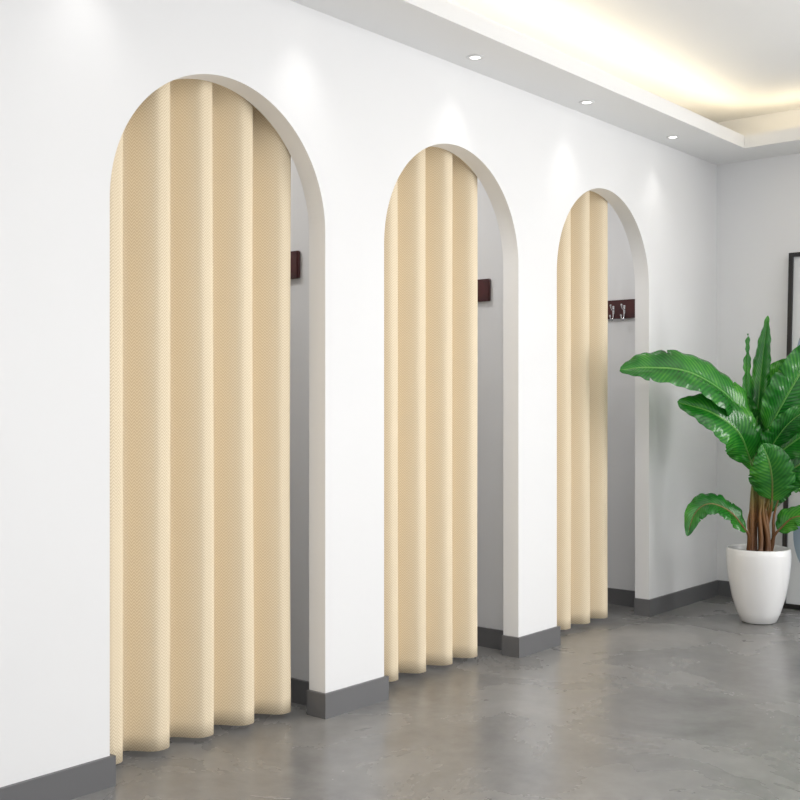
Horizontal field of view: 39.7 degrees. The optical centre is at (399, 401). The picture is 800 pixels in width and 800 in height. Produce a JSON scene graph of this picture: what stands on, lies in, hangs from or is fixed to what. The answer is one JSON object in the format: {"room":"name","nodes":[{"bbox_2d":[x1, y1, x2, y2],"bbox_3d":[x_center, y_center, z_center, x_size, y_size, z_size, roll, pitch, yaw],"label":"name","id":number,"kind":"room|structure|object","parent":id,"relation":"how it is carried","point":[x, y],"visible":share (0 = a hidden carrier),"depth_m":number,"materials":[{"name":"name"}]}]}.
{"room":"clothing store","nodes":[
{"label":"clothing store","id":0,"kind":"room"},
{"bbox_2d":[290,157,308,680],"bbox_3d":[-0.740,-0.142,4.928,1.210,2.785,0.090,0,0,40],"label":"wall partition","id":1,"kind":"structure","parent":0,"point":[299,288],"depth_m":4.59,"materials":[{"name":"paint"}]},
{"bbox_2d":[290,251,299,278],"bbox_3d":[-0.649,-0.561,4.746,0.560,0.133,0.071,0,0,40],"label":"wall hook rack","id":2,"kind":"object","parent":1,"relation":"attached to","point":[295,255],"visible":0.02,"depth_m":4.59,"materials":[{"name":"red wood"}]},
{"bbox_2d":[0,0,716,786],"bbox_3d":[-1.137,-0.280,3.445,0.090,3.060,9.810,0,0,40],"label":"wall","id":3,"kind":"structure","parent":0,"point":[351,105],"depth_m":4.39,"materials":[{"name":"paint"}]},
{"bbox_2d":[110,79,290,763],"bbox_3d":[-0.782,-0.039,4.032,0.110,2.527,1.165,0,0,40],"label":"curtain","id":4,"kind":"object","parent":3,"relation":"attached to","point":[200,183],"visible":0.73,"depth_m":4.04,"materials":[{"name":"fabric"}]},
{"bbox_2d":[0,580,717,799],"bbox_3d":[-1.595,1.201,3.830,1.314,0.098,9.810,0,0,40],"label":"baseboard","id":5,"kind":"structure","parent":3,"relation":"attached to","point":[70,783],"depth_m":4.54,"materials":[{"name":"grey"}]},
{"bbox_2d":[384,147,477,681],"bbox_3d":[0.065,-0.039,5.041,0.109,2.527,1.040,0,0,40],"label":"curtain","id":6,"kind":"object","parent":3,"relation":"attached to","point":[431,232],"visible":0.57,"depth_m":5.14,"materials":[{"name":"fabric"}]},
{"bbox_2d":[557,191,607,629],"bbox_3d":[0.908,-0.039,6.040,0.110,2.527,0.935,0,0,40],"label":"curtain","id":7,"kind":"object","parent":3,"relation":"attached to","point":[582,258],"visible":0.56,"depth_m":6.11,"materials":[{"name":"fabric"}]},
{"bbox_2d":[72,595,799,799],"bbox_3d":[0.849,1.300,1.853,8.000,0.100,9.930,0,0,40],"label":"floor","id":8,"kind":"structure","parent":0,"point":[695,701],"depth_m":4.21,"materials":[{"name":"concrete"}]},
{"bbox_2d":[620,316,799,624],"bbox_3d":[1.931,0.376,6.164,1.484,1.743,0.613,0,0,3],"label":"potted plant","id":9,"kind":"object","parent":8,"relation":"on","point":[758,421],"visible":1,"depth_m":6.15,"materials":[{"name":"green plant"}]},
{"bbox_2d":[726,544,791,624],"bbox_3d":[2.038,1.038,6.289,0.354,0.421,0.354,0,0,40],"label":"pot","id":10,"kind":"object","parent":8,"relation":"on","point":[758,574],"depth_m":6.17,"materials":[{"name":"white ceramic"}]},
{"bbox_2d":[782,526,799,609],"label":"framed poster","id":11,"kind":"object","parent":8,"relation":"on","point":[791,540],"depth_m":6.69,"materials":[{"name":"black paper"}]},
{"bbox_2d":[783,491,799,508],"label":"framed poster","id":12,"kind":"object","parent":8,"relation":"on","point":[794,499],"depth_m":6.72,"materials":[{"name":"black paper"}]},
{"bbox_2d":[793,338,799,561],"bbox_3d":[2.701,0.242,6.477,0.800,1.827,0.110,0,0,40],"label":"artwork","id":13,"kind":"object","parent":12,"relation":"attached to","point":[796,341],"depth_m":6.69,"materials":[{"name":"grey"}]},
{"bbox_2d":[477,177,502,629],"bbox_3d":[0.135,-0.142,5.968,1.210,2.785,0.090,0,0,40],"label":"wall partition","id":14,"kind":"structure","parent":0,"point":[490,253],"depth_m":5.64,"materials":[{"name":"paint"}]},
{"bbox_2d":[478,279,490,301],"bbox_3d":[0.226,-0.561,5.787,0.560,0.133,0.071,0,0,40],"label":"wall hook rack","id":15,"kind":"object","parent":14,"relation":"attached to","point":[484,285],"visible":0.02,"depth_m":5.63,"materials":[{"name":"red wood"}]},
{"bbox_2d":[291,0,799,164],"bbox_3d":[1.385,-1.573,1.325,6.500,0.075,9.810,0,0,40],"label":"ceiling soffit","id":16,"kind":"structure","parent":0,"point":[443,29],"depth_m":5.20,"materials":[{"name":"paint"}]},
{"bbox_2d":[466,54,483,60],"bbox_3d":[0.335,-1.532,4.925,0.080,0.005,0.080,0,0,40],"label":"recessed light","id":17,"kind":"object","parent":16,"relation":"attached to","point":[474,57],"visible":1,"depth_m":4.92,"materials":[{"name":"white metal"}]},
{"bbox_2d":[579,100,594,104],"bbox_3d":[0.956,-1.532,5.663,0.080,0.005,0.080,0,0,40],"label":"recessed light","id":18,"kind":"object","parent":16,"relation":"attached to","point":[583,102],"visible":1,"depth_m":5.66,"materials":[{"name":"white metal"}]},
{"bbox_2d":[666,135,679,138],"bbox_3d":[1.581,-1.532,6.406,0.080,0.005,0.080,0,0,40],"label":"recessed light","id":19,"kind":"object","parent":16,"relation":"attached to","point":[670,136],"visible":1,"depth_m":6.40,"materials":[{"name":"white metal"}]},
{"bbox_2d":[607,203,634,590],"bbox_3d":[1.087,-0.142,7.101,1.210,2.785,0.090,0,0,40],"label":"wall partition","id":20,"kind":"structure","parent":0,"point":[621,277],"depth_m":6.82,"materials":[{"name":"paint"}]},
{"bbox_2d":[608,299,634,321],"bbox_3d":[1.212,-0.561,6.892,0.560,0.133,0.071,0,0,40],"label":"wall hook rack","id":21,"kind":"object","parent":20,"relation":"attached to","point":[617,309],"visible":0.36,"depth_m":6.78,"materials":[{"name":"red wood"}]},
{"bbox_2d":[449,0,799,122],"bbox_3d":[1.385,-1.860,1.325,6.500,0.100,9.810,0,0,40],"label":"ceiling","id":22,"kind":"structure","parent":0,"point":[716,60],"depth_m":5.57,"materials":[{"name":"paint"}]},
{"bbox_2d":[717,109,799,580],"bbox_3d":[4.006,-0.280,5.608,8.000,3.060,0.120,0,0,40],"label":"wall","id":23,"kind":"structure","parent":0,"point":[758,200],"depth_m":7.04,"materials":[{"name":"paint"}]},
{"bbox_2d":[718,580,731,596],"bbox_3d":[4.542,1.201,5.069,6.486,0.098,0.014,0,0,40],"label":"baseboard","id":24,"kind":"structure","parent":23,"relation":"attached to","point":[724,589],"depth_m":7.12,"materials":[{"name":"grey"}]},
{"bbox_2d":[786,252,799,356],"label":"framed poster","id":25,"kind":"object","parent":23,"relation":"on","point":[793,312],"depth_m":6.78,"materials":[{"name":"black paper"}]}
]}

